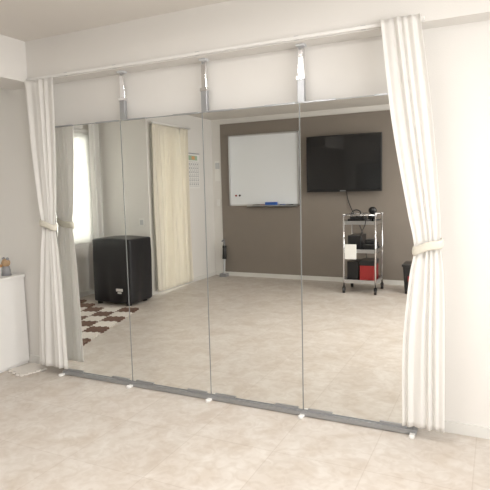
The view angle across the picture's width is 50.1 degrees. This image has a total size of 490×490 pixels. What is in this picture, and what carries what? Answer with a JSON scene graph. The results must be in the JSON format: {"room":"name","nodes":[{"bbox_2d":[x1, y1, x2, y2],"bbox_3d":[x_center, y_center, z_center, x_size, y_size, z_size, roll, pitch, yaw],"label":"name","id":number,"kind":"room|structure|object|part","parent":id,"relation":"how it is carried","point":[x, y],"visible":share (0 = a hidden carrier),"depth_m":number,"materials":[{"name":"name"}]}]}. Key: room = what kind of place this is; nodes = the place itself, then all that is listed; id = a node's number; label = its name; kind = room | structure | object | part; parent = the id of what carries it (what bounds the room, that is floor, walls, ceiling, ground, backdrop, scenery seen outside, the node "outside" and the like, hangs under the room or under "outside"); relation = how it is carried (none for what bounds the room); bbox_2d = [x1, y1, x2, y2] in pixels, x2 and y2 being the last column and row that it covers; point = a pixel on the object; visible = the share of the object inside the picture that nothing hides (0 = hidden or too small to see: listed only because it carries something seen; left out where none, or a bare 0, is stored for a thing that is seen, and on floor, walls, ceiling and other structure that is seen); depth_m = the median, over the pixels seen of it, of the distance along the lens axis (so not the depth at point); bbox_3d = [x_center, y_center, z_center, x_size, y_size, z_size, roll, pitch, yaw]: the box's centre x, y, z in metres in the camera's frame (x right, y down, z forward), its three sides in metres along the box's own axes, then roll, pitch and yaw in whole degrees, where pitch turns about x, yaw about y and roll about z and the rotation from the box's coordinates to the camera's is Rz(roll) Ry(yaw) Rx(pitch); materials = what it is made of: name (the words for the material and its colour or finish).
{"room":"dance studio","nodes":[
{"label":"dance studio","id":0,"kind":"room"},
{"bbox_2d":[0,0,229,41],"bbox_3d":[-1.295,-1.188,1.212,6.500,0.100,4.530,2,7,26],"label":"ceiling","id":1,"kind":"structure","parent":0,"point":[23,20],"depth_m":3.02,"materials":[{"name":"white paint"}]},
{"bbox_2d":[0,34,26,89],"bbox_3d":[-1.873,-1.190,3.128,0.300,0.270,1.400,2,7,26],"label":"beam","id":2,"kind":"structure","parent":1,"relation":"attached to","point":[13,65],"depth_m":3.49,"materials":[{"name":"white paint"}]},
{"bbox_2d":[25,0,489,83],"bbox_3d":[0.497,-1.202,2.689,4.350,0.270,0.130,2,7,26],"label":"beam","id":3,"kind":"structure","parent":1,"relation":"attached to","point":[230,23],"depth_m":2.92,"materials":[{"name":"white paint"}]},
{"bbox_2d":[25,16,424,80],"bbox_3d":[-0.334,-1.096,3.021,2.610,0.020,0.018,2,7,26],"label":"rail","id":4,"kind":"object","parent":3,"relation":"attached to","point":[362,27],"visible":0.98,"depth_m":2.91,"materials":[{"name":"white plastic"}]},
{"bbox_2d":[24,77,67,368],"bbox_3d":[-1.364,-0.120,3.588,0.301,1.970,0.067,1,7,24],"label":"curtain","id":5,"kind":"object","parent":4,"relation":"hanging from","point":[39,93],"visible":1,"depth_m":3.57,"materials":[{"name":"white fabric"}]},
{"bbox_2d":[380,13,444,432],"bbox_3d":[0.815,-0.077,2.541,0.316,2.000,0.067,2,7,27],"label":"curtain","id":6,"kind":"object","parent":4,"relation":"hanging from","point":[423,349],"visible":1,"depth_m":2.52,"materials":[{"name":"white fabric"}]},
{"bbox_2d":[0,20,489,426],"bbox_3d":[-0.216,-0.216,3.279,6.300,2.320,0.100,2,7,26],"label":"wall","id":7,"kind":"structure","parent":0,"point":[457,56],"depth_m":2.73,"materials":[{"name":"white paint"}]},
{"bbox_2d":[28,354,489,438],"bbox_3d":[-0.213,0.914,3.347,6.100,0.060,0.012,2,7,26],"label":"baseboard","id":8,"kind":"structure","parent":7,"relation":"attached to","point":[454,427],"depth_m":2.70,"materials":[{"name":"white wood"}]},
{"bbox_2d":[0,362,489,489],"bbox_3d":[-1.236,1.218,1.466,6.500,0.100,4.530,2,7,26],"label":"floor","id":9,"kind":"structure","parent":0,"point":[66,432],"depth_m":2.63,"materials":[{"name":"tile"}]},
{"bbox_2d":[0,273,28,372],"bbox_3d":[-1.950,0.583,3.883,0.430,0.690,0.462,2,7,26],"label":"base cabinet","id":10,"kind":"object","parent":9,"relation":"on","point":[14,349],"visible":0.92,"depth_m":3.89,"materials":[{"name":"wood"}]},
{"bbox_2d":[0,257,11,275],"bbox_3d":[-1.805,0.159,3.924,0.115,0.137,0.070,2,7,26],"label":"figurine","id":11,"kind":"object","parent":10,"relation":"on","point":[5,270],"visible":1,"depth_m":3.90,"materials":[{"name":"ceramic"}]},
{"bbox_2d":[8,362,46,376],"bbox_3d":[-2.640,0.999,3.328,1.661,0.013,2.123,2,7,26],"label":"rug","id":12,"kind":"object","parent":9,"relation":"on","point":[32,368],"visible":1,"depth_m":3.84,"materials":[{"name":"beige fabric"}]},
{"bbox_2d":[58,370,417,438],"bbox_3d":[-0.208,0.940,3.237,2.434,0.030,0.111,2,7,26],"label":"base rail","id":13,"kind":"object","parent":9,"relation":"on","point":[301,414],"visible":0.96,"depth_m":3.10,"materials":[{"name":"metal"}]},
{"bbox_2d":[55,120,132,380],"bbox_3d":[-1.037,0.051,3.549,0.598,1.714,0.028,2,7,26],"label":"wall mirror","id":14,"kind":"object","parent":13,"relation":"on","point":[90,210],"visible":0.86,"depth_m":3.53,"materials":[{"name":"white mirror"}]},
{"bbox_2d":[116,70,127,119],"bbox_3d":[-0.757,-0.098,3.429,0.048,2.019,0.048,2,7,26],"label":"pole","id":15,"kind":"object","parent":13,"relation":"on","point":[122,100],"visible":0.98,"depth_m":3.33,"materials":[{"name":"metal"}]},
{"bbox_3d":[-0.780,-1.000,3.333,0.048,0.175,0.034,2,7,26],"label":"rod","id":16,"kind":"part","parent":15,"relation":"part of","materials":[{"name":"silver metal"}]},
{"bbox_2d":[120,112,210,393],"bbox_3d":[-0.496,0.065,3.288,0.598,1.714,0.028,2,7,26],"label":"wall mirror","id":17,"kind":"object","parent":13,"relation":"on","point":[163,156],"visible":1,"depth_m":3.27,"materials":[{"name":"white mirror"}]},
{"bbox_2d":[198,58,208,111],"bbox_3d":[-0.217,-0.084,3.169,0.048,2.019,0.048,2,7,26],"label":"pole","id":18,"kind":"object","parent":13,"relation":"on","point":[204,90],"visible":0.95,"depth_m":3.07,"materials":[{"name":"metal"}]},
{"bbox_3d":[-0.239,-0.985,3.073,0.048,0.175,0.034,2,7,26],"label":"rod","id":19,"kind":"part","parent":18,"relation":"part of","materials":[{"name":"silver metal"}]},
{"bbox_2d":[202,102,302,409],"bbox_3d":[0.044,0.079,3.029,0.598,1.714,0.028,2,7,26],"label":"wall mirror","id":20,"kind":"object","parent":13,"relation":"on","point":[252,154],"visible":1,"depth_m":3.01,"materials":[{"name":"white mirror"}]},
{"bbox_2d":[295,43,306,102],"bbox_3d":[0.324,-0.070,2.909,0.048,2.019,0.048,2,7,26],"label":"pole","id":21,"kind":"object","parent":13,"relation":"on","point":[301,84],"visible":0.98,"depth_m":2.81,"materials":[{"name":"metal"}]},
{"bbox_3d":[0.301,-0.971,2.813,0.048,0.175,0.034,2,7,26],"label":"rod","id":22,"kind":"part","parent":21,"relation":"part of","materials":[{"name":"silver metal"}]},
{"bbox_2d":[299,93,413,428],"bbox_3d":[0.585,0.093,2.769,0.598,1.714,0.028,2,7,26],"label":"wall mirror","id":23,"kind":"object","parent":13,"relation":"on","point":[357,243],"visible":0.75,"depth_m":2.76,"materials":[{"name":"white mirror"}]}
]}

